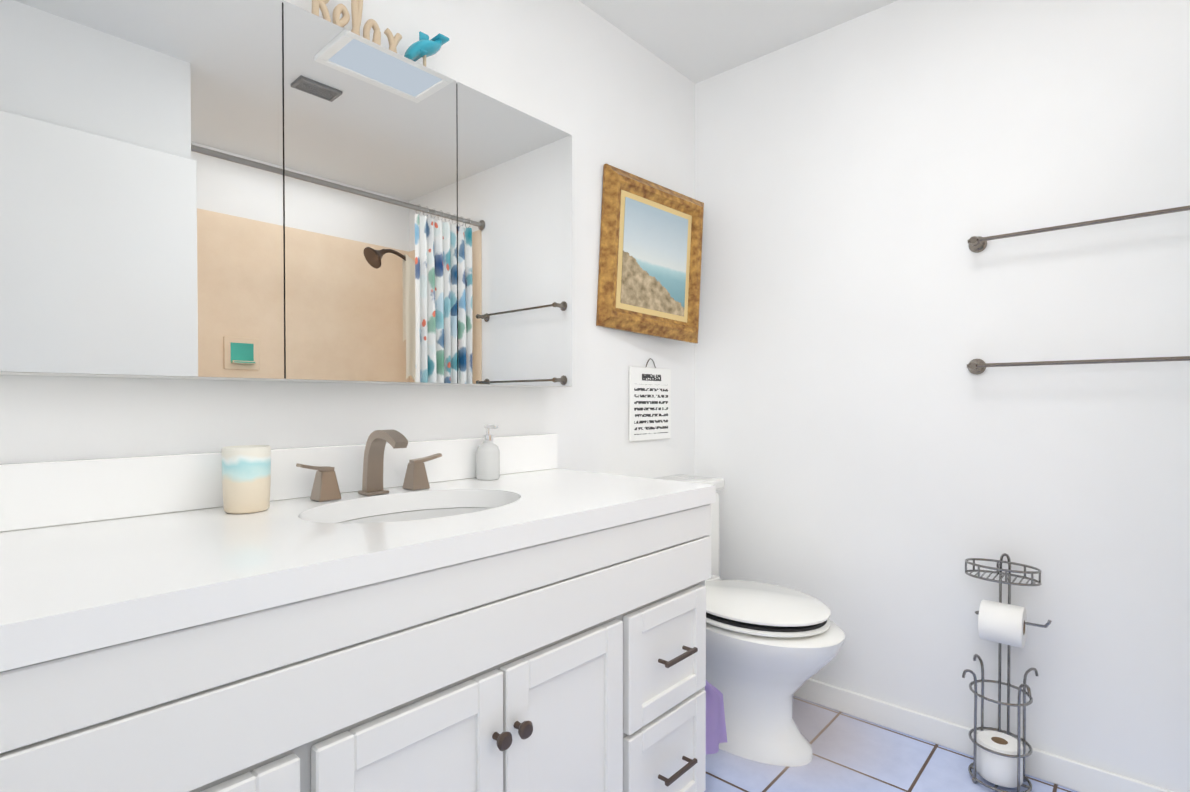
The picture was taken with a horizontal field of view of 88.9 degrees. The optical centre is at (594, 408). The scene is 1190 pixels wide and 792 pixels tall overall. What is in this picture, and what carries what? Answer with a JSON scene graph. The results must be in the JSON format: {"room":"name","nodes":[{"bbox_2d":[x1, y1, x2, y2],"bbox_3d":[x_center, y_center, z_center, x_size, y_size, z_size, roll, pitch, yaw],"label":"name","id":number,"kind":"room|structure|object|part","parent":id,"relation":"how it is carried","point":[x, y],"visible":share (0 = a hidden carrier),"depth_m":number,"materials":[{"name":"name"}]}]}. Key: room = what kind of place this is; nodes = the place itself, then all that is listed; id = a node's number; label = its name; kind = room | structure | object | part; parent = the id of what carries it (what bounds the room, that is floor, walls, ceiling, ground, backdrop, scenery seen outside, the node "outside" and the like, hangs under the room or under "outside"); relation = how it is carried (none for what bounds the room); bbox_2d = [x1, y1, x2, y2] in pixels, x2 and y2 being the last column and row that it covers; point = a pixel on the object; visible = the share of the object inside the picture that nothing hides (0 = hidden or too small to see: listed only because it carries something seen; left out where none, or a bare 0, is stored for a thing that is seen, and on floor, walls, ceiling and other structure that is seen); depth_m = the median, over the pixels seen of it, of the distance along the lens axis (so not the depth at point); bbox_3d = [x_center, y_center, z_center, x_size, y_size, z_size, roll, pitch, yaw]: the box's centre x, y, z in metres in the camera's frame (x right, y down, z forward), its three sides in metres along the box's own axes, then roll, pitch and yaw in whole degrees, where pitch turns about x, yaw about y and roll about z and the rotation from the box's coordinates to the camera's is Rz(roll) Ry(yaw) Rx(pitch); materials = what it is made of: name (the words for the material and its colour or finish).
{"room":"bathroom","nodes":[
{"label":"bathroom","id":0,"kind":"room"},
{"bbox_2d":[0,0,694,477],"bbox_3d":[-0.428,-0.134,1.642,0.100,2.380,2.600,1,1,42],"label":"wall","id":1,"kind":"structure","parent":0,"point":[598,88],"depth_m":1.78,"materials":[{"name":"paint"}]},
{"bbox_2d":[0,0,571,386],"bbox_3d":[-0.517,-0.430,1.375,0.118,0.740,1.214,1,1,42],"label":"upper cabinet","id":2,"kind":"object","parent":1,"relation":"attached to","point":[267,190],"visible":1,"depth_m":1.16,"materials":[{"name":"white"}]},
{"bbox_2d":[312,0,401,52],"bbox_3d":[-0.526,-0.874,1.357,0.028,0.145,0.212,1,1,42],"label":"decorative piece","id":3,"kind":"object","parent":2,"relation":"on","point":[356,12],"visible":0.48,"depth_m":1.34,"materials":[{"name":"tan wood"}]},
{"bbox_2d":[404,31,448,66],"bbox_3d":[-0.410,-0.857,1.467,0.065,0.109,0.106,1,1,42],"label":"fish","id":4,"kind":"object","parent":2,"relation":"on","point":[424,47],"visible":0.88,"depth_m":1.45},
{"bbox_2d":[596,164,703,343],"bbox_3d":[0.222,-0.542,2.195,0.500,0.550,0.038,4,-2,-39],"label":"picture frame","id":5,"kind":"object","parent":1,"relation":"attached to","point":[650,259],"visible":1,"depth_m":2.17,"materials":[{"name":"gold metal"}]},
{"bbox_2d":[629,358,670,441],"bbox_3d":[0.208,-0.037,2.265,0.009,0.305,0.250,1,1,42],"label":"sign","id":6,"kind":"object","parent":1,"relation":"attached to","point":[649,403],"visible":1,"depth_m":2.25,"materials":[{"name":"white paper"}]},
{"bbox_2d":[579,0,897,83],"bbox_3d":[0.508,-1.353,0.784,2.620,0.080,2.600,1,1,42],"label":"ceiling","id":7,"kind":"structure","parent":0,"point":[695,41],"depth_m":2.10,"materials":[{"name":"white paint"}]},
{"bbox_2d":[704,696,1076,791],"bbox_3d":[0.508,1.097,0.814,2.620,0.060,2.600,1,1,42],"label":"floor","id":8,"kind":"structure","parent":0,"point":[850,753],"depth_m":1.79,"materials":[{"name":"tile"}]},
{"bbox_2d":[0,434,715,791],"bbox_3d":[-0.435,0.575,1.113,0.607,0.976,1.584,1,1,42],"label":"bathroom vanity","id":9,"kind":"object","parent":8,"relation":"on","point":[532,618],"visible":1,"depth_m":0.94,"materials":[{"name":"white"}]},
{"bbox_2d":[221,445,270,513],"bbox_3d":[-0.663,0.132,1.154,0.082,0.122,0.082,1,1,42],"label":"tumbler","id":10,"kind":"object","parent":9,"relation":"on","point":[246,477],"visible":1,"depth_m":1.12,"materials":[{"name":"ceramic"}]},
{"bbox_2d":[296,429,441,501],"bbox_3d":[-0.462,0.118,1.333,0.146,0.146,0.341,1,1,42],"label":"faucet","id":11,"kind":"object","parent":9,"relation":"on","point":[325,487],"visible":1,"depth_m":1.35,"materials":[{"name":"brown metal"}]},
{"bbox_2d":[476,424,499,479],"bbox_3d":[-0.286,0.115,1.627,0.067,0.146,0.062,1,1,42],"label":"soap dispenser","id":12,"kind":"object","parent":9,"relation":"on","point":[487,459],"visible":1,"depth_m":1.60,"materials":[{"name":"white plastic"}]},
{"bbox_2d":[705,680,726,753],"bbox_3d":[0.306,0.811,1.640,0.034,0.261,0.194,1,1,42],"label":"hanging cloth","id":13,"kind":"object","parent":9,"relation":"hanging from","point":[716,734],"visible":0.52,"depth_m":1.65,"materials":[{"name":"purple fabric"}]},
{"bbox_2d":[652,474,844,766],"bbox_3d":[0.442,0.657,1.992,0.732,0.790,0.490,1,1,42],"label":"toilet","id":14,"kind":"object","parent":8,"relation":"on","point":[771,649],"visible":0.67,"depth_m":1.82,"materials":[{"name":"white ceramic"}]},
{"bbox_3d":[0.503,0.618,1.936,0.479,0.036,0.376,1,1,42],"label":"lid","id":15,"kind":"part","parent":14,"relation":"part of","materials":[{"name":"white plastic"}]},
{"bbox_3d":[0.502,0.644,1.938,0.480,0.023,0.380,1,1,42],"label":"seat","id":16,"kind":"part","parent":14,"relation":"part of","materials":[{"name":"white plastic"}]},
{"bbox_2d":[962,553,1051,791],"bbox_3d":[1.153,0.738,1.702,0.206,0.636,0.160,1,1,42],"label":"toilet paper stand","id":17,"kind":"object","parent":8,"relation":"on","point":[999,758],"visible":1,"depth_m":1.69,"materials":[{"name":"silver metal"}]},
{"bbox_2d":[695,0,1189,791],"bbox_3d":[1.381,-0.134,1.695,2.520,2.380,0.100,1,1,42],"label":"wall","id":18,"kind":"structure","parent":0,"point":[877,456],"depth_m":1.85,"materials":[{"name":"paint"}]},
{"bbox_2d":[793,678,1173,791],"bbox_3d":[1.009,1.012,1.968,1.620,0.080,0.013,1,1,42],"label":"baseboard","id":19,"kind":"structure","parent":18,"relation":"attached to","point":[1064,772],"depth_m":1.88,"materials":[{"name":"white"}]},
{"bbox_2d":[967,356,1189,374],"bbox_3d":[1.356,-0.125,1.599,0.657,0.048,0.073,1,1,42],"label":"towel rail","id":20,"kind":"object","parent":18,"relation":"attached to","point":[976,366],"visible":1,"depth_m":1.64,"materials":[{"name":"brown metal"}]},
{"bbox_2d":[968,205,1189,252],"bbox_3d":[1.356,-0.492,1.595,0.657,0.048,0.073,1,1,42],"label":"towel rail","id":21,"kind":"object","parent":18,"relation":"attached to","point":[978,244],"visible":1,"depth_m":1.64,"materials":[{"name":"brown metal"}]}
]}

